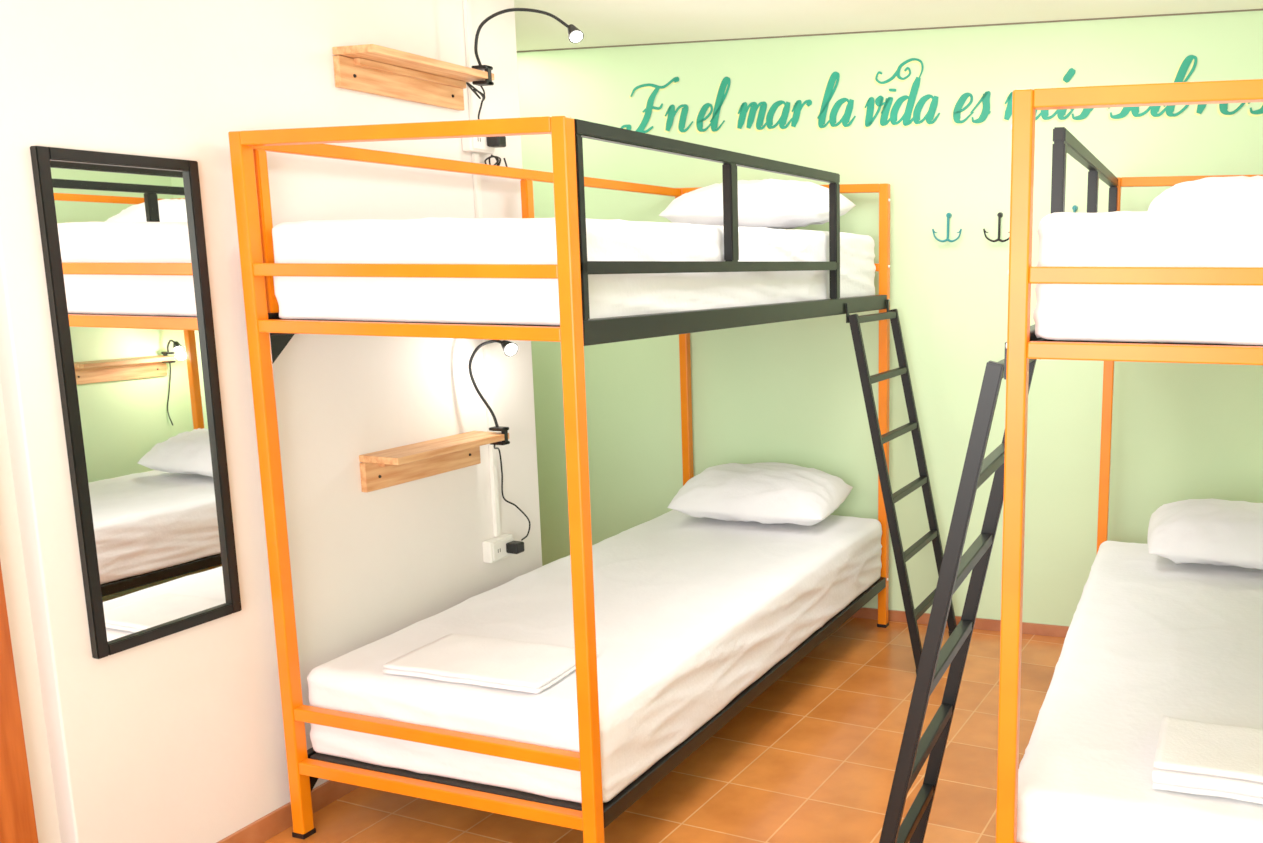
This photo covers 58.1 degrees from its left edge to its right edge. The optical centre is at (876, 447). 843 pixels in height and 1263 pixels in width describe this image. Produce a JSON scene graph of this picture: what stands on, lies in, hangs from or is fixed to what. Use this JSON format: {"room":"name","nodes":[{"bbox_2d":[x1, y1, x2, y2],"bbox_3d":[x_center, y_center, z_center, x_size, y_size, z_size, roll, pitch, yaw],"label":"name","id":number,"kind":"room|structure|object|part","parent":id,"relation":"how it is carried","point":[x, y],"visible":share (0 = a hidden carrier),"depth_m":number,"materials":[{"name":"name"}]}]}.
{"room":"dormitory","nodes":[
{"label":"dormitory","id":0,"kind":"room"},
{"bbox_2d":[0,383,60,842],"bbox_3d":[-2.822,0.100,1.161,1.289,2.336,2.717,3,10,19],"label":"door frame","id":1,"kind":"structure","parent":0,"point":[11,551],"depth_m":2.28,"materials":[{"name":"white paint"}]},
{"bbox_2d":[0,562,38,842],"bbox_3d":[-1.921,0.152,1.725,0.052,2.050,0.943,3,10,19],"label":"door","id":2,"kind":"structure","parent":1,"relation":"in","point":[17,815],"depth_m":2.22,"materials":[{"name":"orange wood"}]},
{"bbox_2d":[0,0,541,842],"bbox_3d":[-2.080,-0.242,3.186,1.339,2.336,1.651,3,10,19],"label":"wall","id":3,"kind":"structure","parent":0,"point":[178,737],"depth_m":2.71,"materials":[{"name":"white paint"}]},
{"bbox_2d":[30,146,241,658],"bbox_3d":[-1.625,-0.101,2.438,0.020,1.073,0.357,3,10,19],"label":"wall mirror","id":4,"kind":"object","parent":3,"relation":"attached to","point":[123,241],"visible":1,"depth_m":2.42,"materials":[{"name":"black mirror"}]},
{"bbox_2d":[216,780,359,842],"bbox_3d":[-1.445,0.918,3.158,0.012,0.062,1.651,3,10,19],"label":"baseboard","id":5,"kind":"structure","parent":3,"relation":"attached to","point":[278,820],"depth_m":2.85,"materials":[{"name":"ceramic"}]},
{"bbox_2d":[332,44,493,110],"bbox_3d":[-1.286,-1.035,3.083,0.135,0.102,0.480,3,10,19],"label":"wall shelf","id":6,"kind":"object","parent":3,"relation":"attached to","point":[374,69],"visible":1,"depth_m":3.04,"materials":[{"name":"brown wood"}]},
{"bbox_3d":[-1.341,-1.027,3.103,0.020,0.080,0.480,3,10,19],"label":"plate","id":7,"kind":"part","parent":6,"relation":"part of","materials":[{"name":"brown wood"}]},
{"bbox_2d":[466,8,583,166],"bbox_3d":[-1.081,-1.079,3.313,0.323,0.480,0.246,3,10,19],"label":"lamp","id":8,"kind":"object","parent":6,"relation":"attached to","point":[575,35],"visible":0.92,"depth_m":3.28,"materials":[{"name":"black plastic"}]},
{"bbox_2d":[359,431,508,491],"bbox_3d":[-1.295,0.039,3.248,0.135,0.105,0.477,3,10,19],"label":"wall shelf","id":9,"kind":"object","parent":3,"relation":"attached to","point":[386,468],"visible":1,"depth_m":3.20,"materials":[{"name":"brown wood"}]},
{"bbox_3d":[-1.350,0.047,3.268,0.020,0.083,0.477,3,10,19],"label":"plate","id":10,"kind":"part","parent":9,"relation":"part of","materials":[{"name":"brown wood"}]},
{"bbox_2d":[468,340,530,540],"bbox_3d":[-1.174,-0.011,3.534,0.131,0.685,0.268,2,10,9],"label":"lamp","id":11,"kind":"object","parent":9,"relation":"attached to","point":[509,348],"visible":0.98,"depth_m":3.41,"materials":[{"name":"black plastic"}]},
{"bbox_2d":[463,0,500,536],"bbox_3d":[-1.248,-0.576,3.463,0.014,1.760,0.022,3,10,19],"label":"cable conduit","id":12,"kind":"object","parent":3,"relation":"attached to","point":[466,3],"visible":0.75,"depth_m":3.50,"materials":[{"name":"white plastic"}]},
{"bbox_2d":[462,136,505,153],"bbox_3d":[-1.212,-0.951,3.391,0.085,0.072,0.116,3,10,19],"label":"power outlet","id":13,"kind":"object","parent":3,"relation":"attached to","point":[483,145],"visible":0.65,"depth_m":3.39,"materials":[{"name":"white plastic"}]},
{"bbox_3d":[-1.218,-0.951,3.393,0.005,0.058,0.100,3,10,19],"label":"plate","id":14,"kind":"part","parent":13,"relation":"part of","materials":[{"name":"white plastic"}]},
{"bbox_2d":[482,534,524,562],"bbox_3d":[-1.221,0.333,3.595,0.085,0.072,0.116,3,10,19],"label":"power outlet","id":15,"kind":"object","parent":3,"relation":"attached to","point":[495,549],"visible":1,"depth_m":3.59,"materials":[{"name":"white plastic"}]},
{"bbox_3d":[-1.226,0.333,3.597,0.005,0.058,0.100,3,10,19],"label":"plate","id":16,"kind":"part","parent":15,"relation":"part of","materials":[{"name":"white plastic"}]},
{"bbox_2d":[263,617,1064,842],"bbox_3d":[-0.842,1.157,2.242,4.450,0.100,5.700,3,10,19],"label":"floor","id":17,"kind":"structure","parent":0,"point":[813,758],"depth_m":3.16,"materials":[{"name":"tile"}]},
{"bbox_2d":[228,116,889,842],"bbox_3d":[-0.725,-0.002,3.508,0.921,1.761,2.104,3,10,19],"label":"bunk bed","id":18,"kind":"object","parent":17,"relation":"on","point":[268,334],"visible":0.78,"depth_m":2.61,"materials":[{"name":"orange metal"}]},
{"bbox_3d":[-1.480,0.133,2.689,0.036,1.757,0.036,3,10,19],"label":"post","id":19,"kind":"part","parent":18,"relation":"part of","materials":[{"name":"orange metal"}]},
{"bbox_3d":[-1.063,-0.692,2.402,0.843,0.032,0.036,3,10,19],"label":"rail","id":20,"kind":"part","parent":18,"relation":"part of","materials":[{"name":"orange metal"}]},
{"bbox_3d":[-1.064,-0.397,2.453,0.843,0.030,0.030,3,10,19],"label":"rail","id":21,"kind":"part","parent":18,"relation":"part of","materials":[{"name":"orange metal"}]},
{"bbox_3d":[-1.064,-0.266,2.475,0.843,0.030,0.030,3,10,19],"label":"rail","id":22,"kind":"part","parent":18,"relation":"part of","materials":[{"name":"orange metal"}]},
{"bbox_3d":[-1.067,0.696,2.638,0.843,0.033,0.030,3,10,19],"label":"rail","id":23,"kind":"part","parent":18,"relation":"part of","materials":[{"name":"orange metal"}]},
{"bbox_3d":[-1.067,0.839,2.663,0.843,0.033,0.030,3,10,19],"label":"rail","id":24,"kind":"part","parent":18,"relation":"part of","materials":[{"name":"orange metal"}]},
{"bbox_3d":[-1.140,-0.687,3.539,0.026,0.415,2.028,3,10,19],"label":"guard rail","id":25,"kind":"part","parent":18,"relation":"part of","materials":[{"name":"orange metal"}]},
{"bbox_2d":[272,217,875,325],"bbox_3d":[-0.724,-0.564,3.413,0.845,0.248,2.024,3,10,19],"label":"mattress","id":26,"kind":"object","parent":18,"relation":"on","point":[429,240],"visible":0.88,"depth_m":2.54,"materials":[{"name":"white fabric"}]},
{"bbox_2d":[659,179,855,228],"bbox_3d":[-0.444,-0.911,4.114,0.665,0.191,0.373,4,10,21],"label":"pillow","id":27,"kind":"object","parent":26,"relation":"on","point":[766,203],"visible":0.84,"depth_m":3.96,"materials":[{"name":"white fabric"}]},
{"bbox_3d":[-0.650,0.184,2.405,0.036,1.757,0.036,3,10,19],"label":"post","id":28,"kind":"part","parent":18,"relation":"part of","materials":[{"name":"orange metal"}]},
{"bbox_2d":[307,510,881,802],"bbox_3d":[-0.721,0.531,3.597,0.897,0.251,2.024,3,10,19],"label":"mattress","id":29,"kind":"object","parent":18,"relation":"on","point":[690,611],"visible":0.8,"depth_m":3.06,"materials":[{"name":"white fabric"}]},
{"bbox_2d":[382,633,597,693],"bbox_3d":[-0.981,0.544,2.793,0.454,0.024,0.266,3,10,18],"label":"sheet","id":30,"kind":"object","parent":29,"relation":"on","point":[530,667],"visible":0.92,"depth_m":2.75,"materials":[{"name":"white fabric"}]},
{"bbox_2d":[667,462,852,525],"bbox_3d":[-0.452,0.174,4.300,0.656,0.209,0.373,3,10,17],"label":"pillow","id":31,"kind":"object","parent":29,"relation":"on","point":[766,492],"visible":1,"depth_m":4.17,"materials":[{"name":"white fabric"}]},
{"bbox_3d":[-0.801,-0.191,4.611,0.036,1.757,0.036,3,10,19],"label":"post","id":32,"kind":"part","parent":18,"relation":"part of","materials":[{"name":"orange metal"}]},
{"bbox_3d":[-0.386,-0.597,3.016,0.028,0.417,1.521,3,10,19],"label":"guard rail","id":33,"kind":"part","parent":18,"relation":"part of","materials":[{"name":"black metal"}]},
{"bbox_3d":[-0.384,-1.016,4.324,0.843,0.032,0.036,3,10,19],"label":"rail","id":34,"kind":"part","parent":18,"relation":"part of","materials":[{"name":"orange metal"}]},
{"bbox_3d":[0.029,-0.141,4.327,0.036,1.757,0.036,3,10,19],"label":"post","id":35,"kind":"part","parent":18,"relation":"part of","materials":[{"name":"orange metal"}]},
{"bbox_2d":[846,299,956,674],"bbox_3d":[0.111,0.125,4.077,0.304,1.325,0.466,3,10,19],"label":"ladder","id":36,"kind":"object","parent":17,"relation":"on","point":[901,557],"visible":0.82,"depth_m":3.93,"materials":[{"name":"black metal"}]},
{"bbox_3d":[0.040,0.173,3.874,0.032,1.302,0.022,-9,6,21],"label":"rail","id":37,"kind":"part","parent":36,"relation":"part of","materials":[{"name":"black metal"}]},
{"bbox_3d":[0.185,0.104,4.284,0.032,1.302,0.022,-9,6,21],"label":"rail","id":38,"kind":"part","parent":36,"relation":"part of","materials":[{"name":"black metal"}]},
{"bbox_2d":[879,342,1036,842],"bbox_3d":[0.156,0.418,2.358,0.304,1.325,0.466,3,10,16],"label":"ladder","id":39,"kind":"object","parent":17,"relation":"on","point":[914,751],"visible":0.77,"depth_m":2.20,"materials":[{"name":"black metal"}]},
{"bbox_2d":[996,79,1262,842],"bbox_3d":[0.967,0.108,2.893,0.921,1.761,2.104,3,10,16],"label":"bunk bed","id":40,"kind":"object","parent":17,"relation":"on","point":[1022,345],"visible":0.44,"depth_m":1.94,"materials":[{"name":"orange metal"}]},
{"bbox_3d":[0.253,0.249,2.039,0.036,1.757,0.036,3,10,16],"label":"post","id":41,"kind":"part","parent":40,"relation":"part of","materials":[{"name":"orange metal"}]},
{"bbox_3d":[0.614,-0.616,3.144,0.028,0.417,1.521,3,10,16],"label":"guard rail","id":42,"kind":"part","parent":40,"relation":"part of","materials":[{"name":"black metal"}]},
{"bbox_3d":[0.839,-0.081,3.991,0.036,1.757,0.036,3,10,16],"label":"post","id":43,"kind":"part","parent":40,"relation":"part of","materials":[{"name":"orange metal"}]},
{"bbox_2d":[1016,541,1262,842],"bbox_3d":[0.961,0.638,2.984,0.897,0.255,2.024,3,10,16],"label":"mattress","id":44,"kind":"object","parent":40,"relation":"on","point":[1149,637],"visible":0.87,"depth_m":2.60,"materials":[{"name":"white fabric"}]},
{"bbox_2d":[1147,498,1262,569],"bbox_3d":[1.209,0.283,3.675,0.580,0.203,0.353,3,10,15],"label":"pillow","id":45,"kind":"object","parent":44,"relation":"on","point":[1218,532],"visible":1,"depth_m":3.57,"materials":[{"name":"white fabric"}]},
{"bbox_2d":[1152,716,1262,803],"bbox_3d":[0.776,0.632,2.178,0.425,0.058,0.262,3,10,18],"label":"sheet","id":46,"kind":"object","parent":44,"relation":"on","point":[1192,757],"visible":1,"depth_m":2.14,"materials":[{"name":"white fabric"}]},
{"bbox_3d":[0.676,-0.154,1.844,0.843,0.030,0.030,3,10,16],"label":"rail","id":47,"kind":"part","parent":40,"relation":"part of","materials":[{"name":"orange metal"}]},
{"bbox_3d":[0.676,-0.284,1.822,0.843,0.030,0.030,3,10,16],"label":"rail","id":48,"kind":"part","parent":40,"relation":"part of","materials":[{"name":"orange metal"}]},
{"bbox_2d":[1033,210,1262,344],"bbox_3d":[0.969,-0.449,2.798,0.845,0.236,2.024,3,10,16],"label":"mattress","id":49,"kind":"object","parent":40,"relation":"on","point":[1192,314],"visible":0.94,"depth_m":1.91,"materials":[{"name":"white fabric"}]},
{"bbox_2d":[1148,175,1262,210],"bbox_3d":[1.210,-0.779,3.485,0.665,0.175,0.375,3,10,17],"label":"pillow","id":50,"kind":"object","parent":49,"relation":"on","point":[1236,193],"visible":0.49,"depth_m":3.38,"materials":[{"name":"white fabric"}]},
{"bbox_3d":[0.677,-0.580,1.772,0.843,0.032,0.036,3,10,16],"label":"rail","id":51,"kind":"part","parent":40,"relation":"part of","materials":[{"name":"orange metal"}]},
{"bbox_3d":[1.263,-0.910,3.724,0.843,0.032,0.036,3,10,16],"label":"rail","id":52,"kind":"part","parent":40,"relation":"part of","materials":[{"name":"orange metal"}]},
{"bbox_2d":[514,0,1262,50],"bbox_3d":[-0.835,-1.244,1.834,4.450,0.100,5.700,3,10,19],"label":"ceiling","id":53,"kind":"structure","parent":0,"point":[601,22],"depth_m":3.91,"materials":[{"name":"white paint"}]},
{"bbox_2d":[517,11,1262,625],"bbox_3d":[0.003,-0.448,4.432,4.550,2.336,0.120,3,10,16],"label":"wall","id":54,"kind":"structure","parent":0,"point":[789,392],"depth_m":4.29,"materials":[{"name":"green paint"}]},
{"bbox_2d":[517,9,1262,52],"bbox_3d":[-0.021,-1.587,4.180,4.230,0.005,0.006,3,10,16],"label":"trim","id":55,"kind":"structure","parent":54,"relation":"attached to","point":[1248,9],"depth_m":4.14,"materials":[{"name":"brown"}]},
{"bbox_2d":[620,55,1262,133],"bbox_3d":[0.221,-1.335,4.152,2.697,0.279,0.003,3,10,16],"label":"wall lettering","id":56,"kind":"object","parent":54,"relation":"attached to","point":[910,115],"depth_m":4.22,"materials":[{"name":"teal paint"}]},
{"bbox_2d":[932,213,961,241],"bbox_3d":[0.274,-0.845,4.202,0.118,0.114,0.039,3,10,16],"label":"wall hook","id":57,"kind":"object","parent":54,"relation":"attached to","point":[948,215],"visible":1,"depth_m":4.20,"materials":[{"name":"teal metal"}]},
{"bbox_2d":[851,607,1068,637],"bbox_3d":[-0.028,0.691,4.564,4.230,0.045,0.012,3,10,16],"label":"baseboard","id":58,"kind":"structure","parent":54,"relation":"attached to","point":[867,613],"depth_m":4.43,"materials":[{"name":"ceramic"}]},
{"bbox_2d":[983,212,1009,241],"bbox_3d":[0.464,-0.835,4.148,0.118,0.114,0.039,3,10,16],"label":"wall hook","id":59,"kind":"object","parent":54,"relation":"attached to","point":[1000,214],"visible":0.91,"depth_m":4.15,"materials":[{"name":"black metal"}]},
{"bbox_2d":[1072,205,1077,212],"bbox_3d":[0.734,-0.844,4.068,0.118,0.114,0.039,3,10,16],"label":"wall hook","id":60,"kind":"object","parent":54,"relation":"attached to","point":[1075,207],"visible":0.15,"depth_m":4.06,"materials":[{"name":"teal metal"}]}
]}

